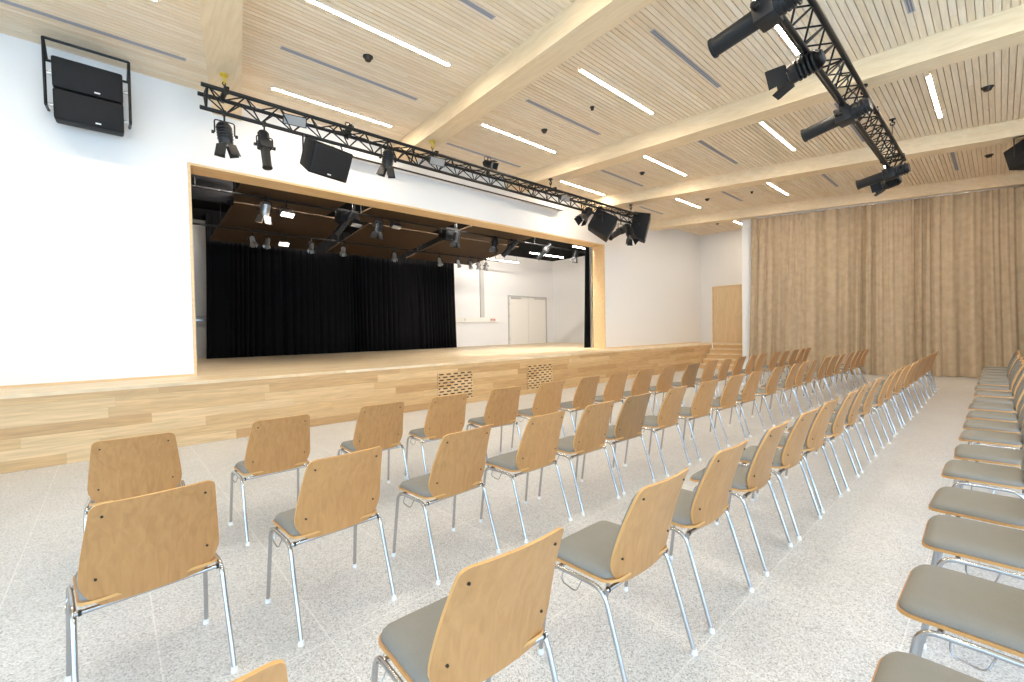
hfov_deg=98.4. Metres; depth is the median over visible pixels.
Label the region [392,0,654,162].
ceiling beam
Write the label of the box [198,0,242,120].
ceiling beam
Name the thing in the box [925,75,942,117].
recessed light
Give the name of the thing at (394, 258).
stage light
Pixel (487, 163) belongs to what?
stage light
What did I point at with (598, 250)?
trim
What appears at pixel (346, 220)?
spotlight
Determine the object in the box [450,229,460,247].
stage light
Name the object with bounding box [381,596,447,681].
cushion
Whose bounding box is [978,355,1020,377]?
chair
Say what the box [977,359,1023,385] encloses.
chair
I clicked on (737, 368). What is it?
chair
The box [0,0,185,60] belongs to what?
ceiling vent
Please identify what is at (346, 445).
cushion
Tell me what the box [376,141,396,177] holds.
stage light
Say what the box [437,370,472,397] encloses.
vent grille
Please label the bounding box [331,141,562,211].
projector screen
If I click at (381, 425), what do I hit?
chair
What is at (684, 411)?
cushion
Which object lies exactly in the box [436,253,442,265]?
stage light
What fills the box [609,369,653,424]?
chair
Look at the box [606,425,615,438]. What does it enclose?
cushion
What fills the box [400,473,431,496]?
cushion
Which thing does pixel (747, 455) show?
cushion
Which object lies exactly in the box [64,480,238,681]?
chair
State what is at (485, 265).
stage light
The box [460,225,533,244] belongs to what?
ceiling panel
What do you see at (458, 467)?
chair
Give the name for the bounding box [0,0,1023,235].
ceiling
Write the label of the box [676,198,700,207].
recessed light
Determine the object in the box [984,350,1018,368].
chair
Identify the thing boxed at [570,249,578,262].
stage light
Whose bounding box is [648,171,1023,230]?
ceiling beam
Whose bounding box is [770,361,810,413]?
chair
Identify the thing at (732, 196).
ceiling vent
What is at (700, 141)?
ceiling vent
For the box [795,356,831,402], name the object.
chair
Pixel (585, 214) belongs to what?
stage light
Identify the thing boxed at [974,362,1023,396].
chair
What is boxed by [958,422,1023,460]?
chair
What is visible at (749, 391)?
chair
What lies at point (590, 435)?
chair
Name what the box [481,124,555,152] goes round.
recessed light
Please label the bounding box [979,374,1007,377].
cushion
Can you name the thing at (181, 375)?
baseboard
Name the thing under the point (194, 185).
batten
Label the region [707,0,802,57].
spotlight
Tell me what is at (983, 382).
cushion
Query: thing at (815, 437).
chair
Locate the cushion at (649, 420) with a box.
[643,415,657,426]
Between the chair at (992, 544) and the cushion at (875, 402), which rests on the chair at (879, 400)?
the cushion at (875, 402)
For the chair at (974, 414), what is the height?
0.856 m
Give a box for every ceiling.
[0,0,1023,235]
[192,182,584,260]
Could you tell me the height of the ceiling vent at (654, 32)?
0.010 m
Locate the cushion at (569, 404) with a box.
[560,401,573,407]
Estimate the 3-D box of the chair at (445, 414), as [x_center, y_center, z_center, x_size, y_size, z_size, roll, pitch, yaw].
[-0.727,0.939,4.374,0.522,0.856,0.529,-2,2,-39]
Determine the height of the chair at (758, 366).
0.856 m
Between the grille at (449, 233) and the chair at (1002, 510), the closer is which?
the chair at (1002, 510)
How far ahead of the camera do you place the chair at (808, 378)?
7.88 m
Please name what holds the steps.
on the floor at (825, 610)
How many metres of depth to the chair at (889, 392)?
5.96 m
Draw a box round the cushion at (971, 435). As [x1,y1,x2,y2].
[959,429,1022,444]
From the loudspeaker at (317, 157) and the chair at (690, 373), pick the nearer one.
the loudspeaker at (317, 157)
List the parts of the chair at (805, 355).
backrest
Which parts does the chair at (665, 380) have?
leg, backrest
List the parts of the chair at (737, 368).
backrest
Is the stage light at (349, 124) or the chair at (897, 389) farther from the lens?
the stage light at (349, 124)
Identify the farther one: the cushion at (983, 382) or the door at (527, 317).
the door at (527, 317)
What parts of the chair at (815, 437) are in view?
seat, leg, backrest, leg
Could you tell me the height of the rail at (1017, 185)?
0.030 m
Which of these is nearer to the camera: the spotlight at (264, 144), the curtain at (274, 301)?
the spotlight at (264, 144)
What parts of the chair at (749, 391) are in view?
leg, backrest, leg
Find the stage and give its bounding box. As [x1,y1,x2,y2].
[0,345,711,473]
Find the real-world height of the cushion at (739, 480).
0.042 m
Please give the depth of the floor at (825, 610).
2.71 m
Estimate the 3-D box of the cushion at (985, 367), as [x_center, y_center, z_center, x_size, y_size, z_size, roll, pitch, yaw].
[10.509,0.589,9.583,0.438,0.042,0.368,-2,2,-42]
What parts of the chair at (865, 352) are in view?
backrest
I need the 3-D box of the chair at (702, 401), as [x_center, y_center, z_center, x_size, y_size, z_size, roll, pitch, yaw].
[2.100,0.872,5.176,0.522,0.856,0.529,-2,2,-39]
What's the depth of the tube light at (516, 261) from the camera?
17.95 m
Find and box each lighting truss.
[197,82,638,223]
[778,0,906,167]
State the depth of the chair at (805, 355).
12.13 m
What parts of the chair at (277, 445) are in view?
leg, leg, seat, backrest, leg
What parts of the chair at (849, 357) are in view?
backrest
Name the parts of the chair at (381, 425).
seat, backrest, leg, leg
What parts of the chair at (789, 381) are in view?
leg, backrest, leg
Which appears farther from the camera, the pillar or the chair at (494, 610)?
the pillar
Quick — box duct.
[479,260,484,316]
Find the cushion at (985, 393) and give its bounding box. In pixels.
[974,390,1013,396]
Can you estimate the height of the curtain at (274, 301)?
3.895 m
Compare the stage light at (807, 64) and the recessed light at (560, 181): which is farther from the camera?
the recessed light at (560, 181)
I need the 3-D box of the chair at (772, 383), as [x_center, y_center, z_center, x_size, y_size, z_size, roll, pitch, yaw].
[3.848,0.807,6.778,0.522,0.856,0.529,-2,2,-41]
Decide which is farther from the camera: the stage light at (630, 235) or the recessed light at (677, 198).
the recessed light at (677, 198)
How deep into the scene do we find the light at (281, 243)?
11.27 m
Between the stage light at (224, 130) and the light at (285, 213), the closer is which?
the stage light at (224, 130)
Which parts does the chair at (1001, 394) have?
seat, backrest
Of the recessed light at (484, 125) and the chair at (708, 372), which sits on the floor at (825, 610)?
the chair at (708, 372)
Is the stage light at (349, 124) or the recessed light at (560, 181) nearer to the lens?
the stage light at (349, 124)
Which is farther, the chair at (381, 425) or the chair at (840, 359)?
the chair at (840, 359)
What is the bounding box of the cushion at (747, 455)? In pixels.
[740,446,781,465]
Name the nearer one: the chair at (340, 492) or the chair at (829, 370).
the chair at (340, 492)
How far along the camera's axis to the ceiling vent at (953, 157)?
10.38 m
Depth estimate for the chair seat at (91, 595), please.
1.71 m
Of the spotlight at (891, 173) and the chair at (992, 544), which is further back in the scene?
the spotlight at (891, 173)
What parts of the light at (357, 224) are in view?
glass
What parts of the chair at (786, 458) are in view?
leg, seat, leg, backrest, leg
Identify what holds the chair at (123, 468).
on the floor at (825, 610)
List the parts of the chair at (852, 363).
backrest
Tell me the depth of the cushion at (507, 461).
3.30 m
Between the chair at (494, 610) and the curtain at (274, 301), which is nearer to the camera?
the chair at (494, 610)
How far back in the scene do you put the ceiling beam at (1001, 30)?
6.84 m
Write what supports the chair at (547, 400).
on the floor at (825, 610)
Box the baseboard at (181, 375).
[0,342,699,387]
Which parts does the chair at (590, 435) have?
leg, leg, leg, seat, backrest, leg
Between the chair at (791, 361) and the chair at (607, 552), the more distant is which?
the chair at (791, 361)
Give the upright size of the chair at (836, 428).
0.856 m
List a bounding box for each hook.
[219,72,228,103]
[427,140,438,156]
[545,178,556,194]
[860,84,878,113]
[880,118,904,163]
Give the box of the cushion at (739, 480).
[691,465,747,488]
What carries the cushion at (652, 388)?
on the chair at (665, 380)
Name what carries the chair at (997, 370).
on the floor at (825, 610)
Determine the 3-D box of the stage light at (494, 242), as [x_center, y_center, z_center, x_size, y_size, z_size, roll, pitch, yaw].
[-0.541,-2.807,12.896,0.300,0.496,0.278,-1,1,17]
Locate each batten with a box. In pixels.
[191,174,584,252]
[192,222,499,261]
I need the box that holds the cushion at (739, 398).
[716,394,741,400]
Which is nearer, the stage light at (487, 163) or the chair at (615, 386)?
the chair at (615, 386)
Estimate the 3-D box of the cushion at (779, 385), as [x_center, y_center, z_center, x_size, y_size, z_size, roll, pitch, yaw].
[4.397,0.744,7.346,0.438,0.042,0.368,-2,2,-43]
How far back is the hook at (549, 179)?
10.22 m
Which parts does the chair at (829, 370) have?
backrest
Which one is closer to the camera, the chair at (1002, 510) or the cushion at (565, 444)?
the chair at (1002, 510)
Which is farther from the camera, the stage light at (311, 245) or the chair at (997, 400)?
the stage light at (311, 245)
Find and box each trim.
[187,162,605,375]
[589,247,592,348]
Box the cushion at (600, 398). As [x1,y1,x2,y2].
[595,395,603,401]
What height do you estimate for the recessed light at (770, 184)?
0.014 m
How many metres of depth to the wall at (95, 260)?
6.35 m
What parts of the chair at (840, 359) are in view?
backrest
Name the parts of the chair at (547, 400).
leg, backrest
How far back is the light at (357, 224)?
10.08 m
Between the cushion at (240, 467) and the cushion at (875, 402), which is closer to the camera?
the cushion at (240, 467)
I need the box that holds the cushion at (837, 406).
[834,404,862,412]
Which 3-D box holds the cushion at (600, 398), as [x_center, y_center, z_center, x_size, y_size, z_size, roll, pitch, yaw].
[1.300,0.820,6.326,0.438,0.042,0.368,-2,2,-39]
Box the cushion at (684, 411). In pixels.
[679,407,691,415]
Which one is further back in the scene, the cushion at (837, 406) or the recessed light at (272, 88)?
the recessed light at (272, 88)
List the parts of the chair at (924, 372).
backrest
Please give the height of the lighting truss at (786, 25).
0.294 m
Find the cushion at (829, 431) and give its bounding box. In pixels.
[788,424,832,434]
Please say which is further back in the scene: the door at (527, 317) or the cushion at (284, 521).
the door at (527, 317)
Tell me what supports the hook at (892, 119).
hanging from the ceiling at (628, 58)
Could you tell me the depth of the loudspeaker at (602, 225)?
11.34 m
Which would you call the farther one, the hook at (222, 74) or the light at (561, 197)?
the light at (561, 197)
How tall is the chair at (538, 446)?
0.856 m
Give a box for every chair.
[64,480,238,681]
[83,432,184,534]
[228,414,309,545]
[231,659,287,681]
[265,446,396,646]
[337,401,412,495]
[371,527,563,681]
[391,425,500,584]
[404,393,466,478]
[466,386,520,471]
[479,410,571,542]
[510,380,565,449]
[537,400,619,515]
[537,468,697,681]
[559,376,599,433]
[580,393,655,494]
[584,372,627,409]
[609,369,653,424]
[623,385,690,475]
[623,439,753,633]
[648,365,679,416]
[660,379,720,459]
[662,363,699,406]
[681,360,717,405]
[684,419,792,575]
[690,374,746,446]
[700,358,731,395]
[713,356,745,396]
[714,370,765,436]
[725,407,821,539]
[728,355,757,381]
[738,366,785,425]
[742,353,766,384]
[753,352,780,384]
[755,397,841,512]
[759,363,801,417]
[762,351,789,384]
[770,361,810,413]
[776,349,798,379]
[780,348,805,379]
[781,359,819,408]
[784,389,858,490]
[786,348,810,376]
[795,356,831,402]
[803,382,870,472]
[804,355,839,399]
[813,354,845,395]
[823,352,854,391]
[823,376,883,456]
[830,351,860,388]
[836,350,864,385]
[840,371,895,443]
[841,349,869,383]
[850,368,903,433]
[862,364,911,424]
[871,651,983,681]
[872,361,918,417]
[879,359,922,410]
[887,357,926,406]
[891,355,929,401]
[897,354,933,397]
[897,564,1023,671]
[904,352,936,394]
[906,351,938,391]
[922,515,1023,648]
[928,486,1023,565]
[941,456,1023,514]
[953,441,1023,516]
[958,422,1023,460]
[963,406,1023,443]
[966,395,1023,422]
[968,381,1023,441]
[972,378,1023,412]
[973,368,1023,398]
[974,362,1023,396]
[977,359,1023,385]
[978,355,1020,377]
[978,357,1022,380]
[980,353,1019,374]
[982,352,1019,371]
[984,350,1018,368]
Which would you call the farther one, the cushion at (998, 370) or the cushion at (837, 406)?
the cushion at (998, 370)
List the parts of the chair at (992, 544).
leg, leg, seat, leg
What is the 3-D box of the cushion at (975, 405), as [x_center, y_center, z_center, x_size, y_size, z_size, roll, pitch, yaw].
[5.631,0.770,5.185,0.438,0.042,0.368,-2,2,-42]
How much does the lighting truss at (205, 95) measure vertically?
0.289 m
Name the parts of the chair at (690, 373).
backrest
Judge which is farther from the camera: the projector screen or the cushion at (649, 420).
the projector screen
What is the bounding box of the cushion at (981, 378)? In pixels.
[979,377,1008,380]
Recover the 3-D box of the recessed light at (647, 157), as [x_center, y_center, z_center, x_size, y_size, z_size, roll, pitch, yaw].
[3.624,-4.103,10.368,1.910,0.014,0.064,-2,2,-42]
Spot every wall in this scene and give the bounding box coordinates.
[0,33,700,385]
[192,219,553,357]
[552,256,584,342]
[700,229,741,347]
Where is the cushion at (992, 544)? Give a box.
[923,515,1023,568]
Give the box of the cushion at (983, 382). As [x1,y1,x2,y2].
[978,380,1008,384]
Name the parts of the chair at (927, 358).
backrest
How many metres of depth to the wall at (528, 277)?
19.42 m
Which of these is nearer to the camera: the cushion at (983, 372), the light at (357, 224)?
the cushion at (983, 372)
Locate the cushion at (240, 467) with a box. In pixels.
[235,460,306,472]
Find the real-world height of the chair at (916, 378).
0.856 m
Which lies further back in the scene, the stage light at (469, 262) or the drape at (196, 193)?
the stage light at (469, 262)
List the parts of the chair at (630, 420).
leg, leg, leg, seat, backrest, leg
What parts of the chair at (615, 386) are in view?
backrest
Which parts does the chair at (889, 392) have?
leg, backrest, leg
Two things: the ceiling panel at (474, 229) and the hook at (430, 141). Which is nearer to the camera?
the hook at (430, 141)
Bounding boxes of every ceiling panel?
[210,188,339,249]
[232,183,346,215]
[326,206,437,258]
[359,205,455,232]
[406,238,517,264]
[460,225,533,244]
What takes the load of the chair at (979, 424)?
on the floor at (825, 610)
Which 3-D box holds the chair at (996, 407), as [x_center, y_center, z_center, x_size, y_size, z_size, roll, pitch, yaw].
[5.678,0.811,5.135,0.522,0.856,0.529,-2,2,-42]
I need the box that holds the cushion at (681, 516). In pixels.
[672,489,694,524]
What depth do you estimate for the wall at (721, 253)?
17.87 m
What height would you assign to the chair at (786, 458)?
0.856 m
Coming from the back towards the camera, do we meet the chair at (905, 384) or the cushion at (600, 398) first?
the chair at (905, 384)
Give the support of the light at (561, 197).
attached to the lighting truss at (205, 95)
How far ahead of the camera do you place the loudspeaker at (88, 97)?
5.66 m
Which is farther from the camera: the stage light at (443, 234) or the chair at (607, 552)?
the stage light at (443, 234)
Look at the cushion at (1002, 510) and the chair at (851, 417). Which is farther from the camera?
the chair at (851, 417)
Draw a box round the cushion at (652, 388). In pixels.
[649,386,656,390]
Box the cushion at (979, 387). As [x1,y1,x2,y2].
[975,385,1010,389]
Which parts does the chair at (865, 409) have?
leg, backrest, leg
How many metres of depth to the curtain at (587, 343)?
14.86 m
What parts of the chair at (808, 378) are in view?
backrest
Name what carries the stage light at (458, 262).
hanging from the batten at (193, 223)
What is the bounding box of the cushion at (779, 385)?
[761,384,784,387]
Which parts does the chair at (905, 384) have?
leg, backrest, leg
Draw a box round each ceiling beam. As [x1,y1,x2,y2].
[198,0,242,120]
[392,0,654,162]
[505,3,1023,192]
[579,118,1023,211]
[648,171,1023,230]
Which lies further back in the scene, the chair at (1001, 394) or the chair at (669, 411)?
the chair at (1001, 394)
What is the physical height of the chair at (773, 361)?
0.856 m
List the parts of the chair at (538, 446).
leg, leg, seat, leg, backrest, leg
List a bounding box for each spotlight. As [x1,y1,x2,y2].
[253,121,275,170]
[334,210,355,235]
[501,239,517,257]
[536,243,551,259]
[609,219,629,240]
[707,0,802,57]
[801,97,872,141]
[856,162,910,189]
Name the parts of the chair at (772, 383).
leg, backrest, leg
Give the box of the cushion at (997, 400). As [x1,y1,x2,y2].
[973,397,1013,403]
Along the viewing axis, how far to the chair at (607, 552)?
1.82 m
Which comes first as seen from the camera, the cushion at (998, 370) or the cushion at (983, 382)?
the cushion at (983, 382)
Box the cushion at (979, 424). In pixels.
[963,419,1020,431]
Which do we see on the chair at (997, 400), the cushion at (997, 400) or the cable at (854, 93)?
the cushion at (997, 400)
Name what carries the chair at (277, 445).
on the floor at (825, 610)
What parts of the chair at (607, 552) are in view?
leg, leg, seat, backrest, leg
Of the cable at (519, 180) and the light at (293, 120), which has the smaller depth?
the light at (293, 120)
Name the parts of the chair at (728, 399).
leg, backrest, leg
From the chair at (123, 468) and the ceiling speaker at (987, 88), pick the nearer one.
the chair at (123, 468)
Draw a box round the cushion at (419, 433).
[409,428,425,437]
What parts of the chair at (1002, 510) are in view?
leg, seat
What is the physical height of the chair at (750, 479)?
0.856 m
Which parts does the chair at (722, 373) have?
backrest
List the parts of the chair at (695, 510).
leg, leg, seat, backrest, leg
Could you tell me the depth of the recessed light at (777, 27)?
5.86 m
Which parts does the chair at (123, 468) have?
leg, backrest, seat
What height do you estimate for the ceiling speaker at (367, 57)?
0.059 m
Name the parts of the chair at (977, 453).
seat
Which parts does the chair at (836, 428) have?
leg, backrest, leg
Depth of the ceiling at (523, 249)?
17.30 m
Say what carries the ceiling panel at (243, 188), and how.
hanging from the ceiling at (523, 249)
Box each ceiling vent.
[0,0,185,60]
[280,46,417,100]
[446,143,520,166]
[459,0,495,19]
[525,99,600,134]
[601,170,643,186]
[640,206,662,213]
[650,29,720,87]
[697,140,737,163]
[721,191,742,200]
[821,174,838,186]
[834,103,864,141]
[904,0,915,13]
[950,152,958,170]
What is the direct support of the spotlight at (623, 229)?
hanging from the lighting truss at (205, 95)
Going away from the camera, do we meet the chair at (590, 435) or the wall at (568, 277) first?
the chair at (590, 435)
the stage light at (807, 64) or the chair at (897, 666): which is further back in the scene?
the stage light at (807, 64)
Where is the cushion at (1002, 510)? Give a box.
[930,486,1023,525]
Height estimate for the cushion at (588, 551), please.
0.042 m
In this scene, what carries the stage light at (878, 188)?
hanging from the lighting truss at (786, 25)
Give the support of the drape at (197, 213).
hanging from the ceiling at (523, 249)
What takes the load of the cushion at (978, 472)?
on the chair at (978, 472)
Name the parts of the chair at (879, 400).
leg, backrest, leg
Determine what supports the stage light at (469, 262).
hanging from the batten at (193, 223)
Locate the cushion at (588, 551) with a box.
[557,520,619,577]
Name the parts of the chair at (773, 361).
backrest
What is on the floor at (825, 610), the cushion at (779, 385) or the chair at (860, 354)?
the chair at (860, 354)
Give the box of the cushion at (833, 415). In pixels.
[813,413,847,423]
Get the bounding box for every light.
[211,110,240,158]
[247,229,257,247]
[255,196,273,224]
[262,231,271,248]
[271,87,391,126]
[276,233,290,246]
[277,200,296,217]
[282,113,306,128]
[305,0,450,66]
[307,237,315,253]
[339,241,346,256]
[342,122,353,139]
[350,212,363,227]
[370,216,384,239]
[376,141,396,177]
[388,219,402,229]
[391,247,397,261]
[428,156,445,166]
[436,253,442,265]
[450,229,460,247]
[455,255,461,267]
[467,257,472,268]
[475,258,480,269]
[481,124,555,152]
[483,156,498,174]
[483,259,488,270]
[488,236,498,253]
[488,258,518,262]
[529,252,562,257]
[559,194,570,201]
[560,181,604,194]
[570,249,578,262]
[574,200,592,225]
[578,68,653,113]
[626,221,638,245]
[644,156,685,175]
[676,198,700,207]
[759,121,795,150]
[765,49,825,99]
[767,183,788,194]
[774,25,799,54]
[870,176,901,195]
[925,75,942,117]
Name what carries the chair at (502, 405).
on the floor at (825, 610)
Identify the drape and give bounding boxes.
[191,174,233,204]
[192,207,226,220]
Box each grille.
[311,143,351,180]
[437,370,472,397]
[446,228,455,240]
[527,363,552,389]
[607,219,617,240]
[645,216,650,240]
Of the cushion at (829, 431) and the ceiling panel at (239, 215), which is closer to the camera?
the cushion at (829, 431)
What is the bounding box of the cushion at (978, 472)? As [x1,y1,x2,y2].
[942,460,1023,486]
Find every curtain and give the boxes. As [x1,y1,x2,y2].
[205,212,456,358]
[584,247,593,347]
[749,186,1023,377]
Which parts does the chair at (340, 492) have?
leg, leg, seat, backrest, leg, leg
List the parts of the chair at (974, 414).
seat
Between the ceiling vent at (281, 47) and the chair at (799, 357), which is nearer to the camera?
the ceiling vent at (281, 47)
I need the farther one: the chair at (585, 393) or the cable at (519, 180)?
the cable at (519, 180)
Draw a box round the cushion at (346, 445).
[341,440,356,450]
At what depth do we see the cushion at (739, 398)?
6.15 m
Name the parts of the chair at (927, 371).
backrest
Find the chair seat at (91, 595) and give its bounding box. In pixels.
[75,556,213,600]
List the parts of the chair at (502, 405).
seat, leg, backrest, leg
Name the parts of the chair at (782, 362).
backrest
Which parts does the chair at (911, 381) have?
backrest, leg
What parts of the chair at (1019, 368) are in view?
seat, backrest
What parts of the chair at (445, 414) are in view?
leg, leg, seat, backrest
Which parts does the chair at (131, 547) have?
leg, leg, seat, backrest, leg, leg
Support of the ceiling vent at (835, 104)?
in the ceiling at (628, 58)
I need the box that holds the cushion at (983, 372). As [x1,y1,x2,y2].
[981,371,1007,374]
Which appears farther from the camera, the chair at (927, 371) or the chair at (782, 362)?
the chair at (782, 362)
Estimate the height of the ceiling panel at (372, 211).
0.660 m
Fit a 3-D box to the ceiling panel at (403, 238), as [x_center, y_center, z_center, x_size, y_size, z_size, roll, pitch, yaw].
[-3.881,-3.229,13.168,2.200,0.950,3.040,-2,2,-42]
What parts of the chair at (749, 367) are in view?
backrest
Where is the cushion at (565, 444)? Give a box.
[557,435,574,451]
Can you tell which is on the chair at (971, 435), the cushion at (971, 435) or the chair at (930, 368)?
the cushion at (971, 435)
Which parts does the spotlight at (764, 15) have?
tilt knob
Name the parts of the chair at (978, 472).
leg, seat, leg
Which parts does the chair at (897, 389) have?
leg, backrest, leg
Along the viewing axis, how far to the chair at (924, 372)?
8.75 m
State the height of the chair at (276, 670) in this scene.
0.856 m
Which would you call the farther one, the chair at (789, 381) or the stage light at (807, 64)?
the chair at (789, 381)
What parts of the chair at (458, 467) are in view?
leg, leg, seat, leg, backrest, leg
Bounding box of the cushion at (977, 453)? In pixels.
[955,444,1023,464]
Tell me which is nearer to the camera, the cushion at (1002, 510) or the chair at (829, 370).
the cushion at (1002, 510)
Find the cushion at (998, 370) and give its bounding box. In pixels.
[982,369,1006,371]
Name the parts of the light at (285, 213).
glass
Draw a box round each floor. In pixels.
[0,342,715,398]
[0,368,1023,681]
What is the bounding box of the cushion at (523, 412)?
[518,408,532,415]
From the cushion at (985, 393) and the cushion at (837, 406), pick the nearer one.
the cushion at (837, 406)
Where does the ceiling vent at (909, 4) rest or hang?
in the ceiling at (628, 58)
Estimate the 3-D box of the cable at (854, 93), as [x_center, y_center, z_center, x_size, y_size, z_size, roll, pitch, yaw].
[5.548,-3.342,6.779,4.504,0.067,0.078,-2,2,-42]
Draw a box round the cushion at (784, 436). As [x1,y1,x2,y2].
[778,433,807,448]
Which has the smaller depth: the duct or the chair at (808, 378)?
the chair at (808, 378)
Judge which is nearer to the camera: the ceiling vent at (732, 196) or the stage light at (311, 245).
the stage light at (311, 245)
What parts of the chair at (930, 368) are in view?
backrest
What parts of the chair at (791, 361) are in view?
backrest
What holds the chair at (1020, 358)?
on the floor at (825, 610)
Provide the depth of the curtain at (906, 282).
12.52 m
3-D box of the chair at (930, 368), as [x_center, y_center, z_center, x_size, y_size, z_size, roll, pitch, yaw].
[9.084,0.650,9.773,0.522,0.856,0.529,-2,2,-44]
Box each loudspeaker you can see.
[41,35,131,136]
[300,134,352,182]
[335,204,358,225]
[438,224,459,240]
[588,208,617,241]
[631,212,650,242]
[1003,135,1023,169]
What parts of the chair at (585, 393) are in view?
leg, backrest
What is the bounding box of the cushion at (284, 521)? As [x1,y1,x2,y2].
[274,508,300,534]
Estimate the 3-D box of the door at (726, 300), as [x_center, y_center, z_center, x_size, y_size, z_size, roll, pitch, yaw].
[8.563,-1.070,17.587,0.130,2.270,1.140,-2,2,-42]
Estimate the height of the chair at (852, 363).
0.856 m
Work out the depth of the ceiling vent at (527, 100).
7.87 m
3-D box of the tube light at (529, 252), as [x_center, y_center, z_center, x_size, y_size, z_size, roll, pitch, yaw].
[1.439,-3.705,18.146,1.970,0.400,0.070,-2,2,-42]
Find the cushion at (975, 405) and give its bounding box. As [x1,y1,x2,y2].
[969,402,1015,410]
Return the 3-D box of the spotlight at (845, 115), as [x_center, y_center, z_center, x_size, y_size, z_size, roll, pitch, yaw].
[4.235,-2.912,5.788,0.381,0.356,0.774,-2,2,-42]
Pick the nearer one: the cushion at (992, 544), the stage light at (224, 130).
the cushion at (992, 544)
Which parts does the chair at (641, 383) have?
backrest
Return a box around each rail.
[195,316,205,320]
[756,185,1019,217]
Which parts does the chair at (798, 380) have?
backrest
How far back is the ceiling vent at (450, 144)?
9.50 m
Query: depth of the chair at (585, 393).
5.63 m
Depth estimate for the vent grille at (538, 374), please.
10.36 m
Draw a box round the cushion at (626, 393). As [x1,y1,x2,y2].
[623,391,631,395]
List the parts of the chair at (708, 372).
backrest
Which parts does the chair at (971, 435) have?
leg, seat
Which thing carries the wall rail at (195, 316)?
attached to the wall at (528, 277)
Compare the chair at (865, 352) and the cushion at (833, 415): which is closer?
the cushion at (833, 415)
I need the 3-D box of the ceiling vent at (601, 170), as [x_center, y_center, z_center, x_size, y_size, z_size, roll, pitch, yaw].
[2.814,-4.109,11.172,1.810,0.010,0.072,-2,2,-42]
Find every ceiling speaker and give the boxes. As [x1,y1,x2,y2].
[363,54,372,62]
[981,85,994,91]
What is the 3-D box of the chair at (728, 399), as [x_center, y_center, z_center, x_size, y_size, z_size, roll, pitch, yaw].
[2.680,0.850,5.712,0.522,0.856,0.529,-2,2,-39]
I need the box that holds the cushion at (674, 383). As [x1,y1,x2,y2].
[672,382,681,385]
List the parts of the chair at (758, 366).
backrest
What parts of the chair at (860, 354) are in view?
backrest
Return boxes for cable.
[330,127,632,216]
[519,180,630,213]
[838,65,895,161]
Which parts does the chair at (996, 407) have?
seat, backrest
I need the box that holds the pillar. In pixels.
[742,218,757,368]
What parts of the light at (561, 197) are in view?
glass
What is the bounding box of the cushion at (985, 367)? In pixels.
[984,367,1007,368]
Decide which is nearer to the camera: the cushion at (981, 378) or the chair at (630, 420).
the chair at (630, 420)
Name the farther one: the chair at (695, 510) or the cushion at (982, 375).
the cushion at (982, 375)
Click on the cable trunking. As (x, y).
(458, 319)
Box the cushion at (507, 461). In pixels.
[486,450,517,469]
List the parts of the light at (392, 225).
glass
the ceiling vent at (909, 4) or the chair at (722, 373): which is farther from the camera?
the chair at (722, 373)
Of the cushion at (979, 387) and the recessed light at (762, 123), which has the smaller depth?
the cushion at (979, 387)
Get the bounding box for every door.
[508,295,546,343]
[712,284,741,342]
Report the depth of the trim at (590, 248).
14.21 m
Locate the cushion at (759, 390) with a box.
[741,388,765,392]
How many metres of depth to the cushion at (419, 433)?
4.31 m
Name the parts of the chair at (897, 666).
seat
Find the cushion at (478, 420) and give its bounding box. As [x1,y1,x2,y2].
[468,416,485,424]
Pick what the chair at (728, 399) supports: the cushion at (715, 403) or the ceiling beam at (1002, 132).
the cushion at (715, 403)
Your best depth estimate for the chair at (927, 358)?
8.35 m
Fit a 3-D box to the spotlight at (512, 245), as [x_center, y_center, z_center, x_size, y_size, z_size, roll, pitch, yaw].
[-0.069,-2.796,13.321,0.539,0.554,0.313,-1,1,-5]
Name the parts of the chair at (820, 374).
backrest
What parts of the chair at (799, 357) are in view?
backrest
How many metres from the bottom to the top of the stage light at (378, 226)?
0.546 m
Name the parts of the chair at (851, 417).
leg, backrest, leg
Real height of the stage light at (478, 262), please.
0.436 m
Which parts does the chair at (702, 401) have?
leg, leg, leg, backrest, leg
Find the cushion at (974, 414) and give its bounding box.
[967,410,1017,420]
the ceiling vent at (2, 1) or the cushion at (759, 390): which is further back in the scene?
the cushion at (759, 390)
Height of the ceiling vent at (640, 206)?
0.010 m
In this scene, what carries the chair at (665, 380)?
on the floor at (825, 610)
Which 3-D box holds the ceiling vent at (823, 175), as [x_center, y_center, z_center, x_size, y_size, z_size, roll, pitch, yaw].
[8.360,-4.214,11.594,1.520,0.010,0.072,-2,2,-42]
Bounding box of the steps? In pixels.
[699,343,742,369]
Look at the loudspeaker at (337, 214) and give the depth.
10.19 m
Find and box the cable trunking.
[456,317,497,321]
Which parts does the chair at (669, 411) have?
leg, leg, leg, seat, backrest, leg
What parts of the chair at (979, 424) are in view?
seat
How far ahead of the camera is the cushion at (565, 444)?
3.71 m
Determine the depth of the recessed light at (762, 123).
8.80 m
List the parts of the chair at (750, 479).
leg, seat, leg, backrest, leg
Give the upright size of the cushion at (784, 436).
0.042 m
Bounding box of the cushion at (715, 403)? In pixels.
[711,399,720,406]
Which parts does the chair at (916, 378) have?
backrest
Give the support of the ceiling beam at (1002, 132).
attached to the ceiling at (628, 58)
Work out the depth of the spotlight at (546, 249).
14.27 m
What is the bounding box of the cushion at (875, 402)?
[852,397,877,404]
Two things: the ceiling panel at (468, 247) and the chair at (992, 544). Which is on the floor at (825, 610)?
the chair at (992, 544)
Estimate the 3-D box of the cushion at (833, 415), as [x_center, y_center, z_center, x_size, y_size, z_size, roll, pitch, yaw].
[3.397,0.819,4.711,0.438,0.042,0.368,-2,2,-44]

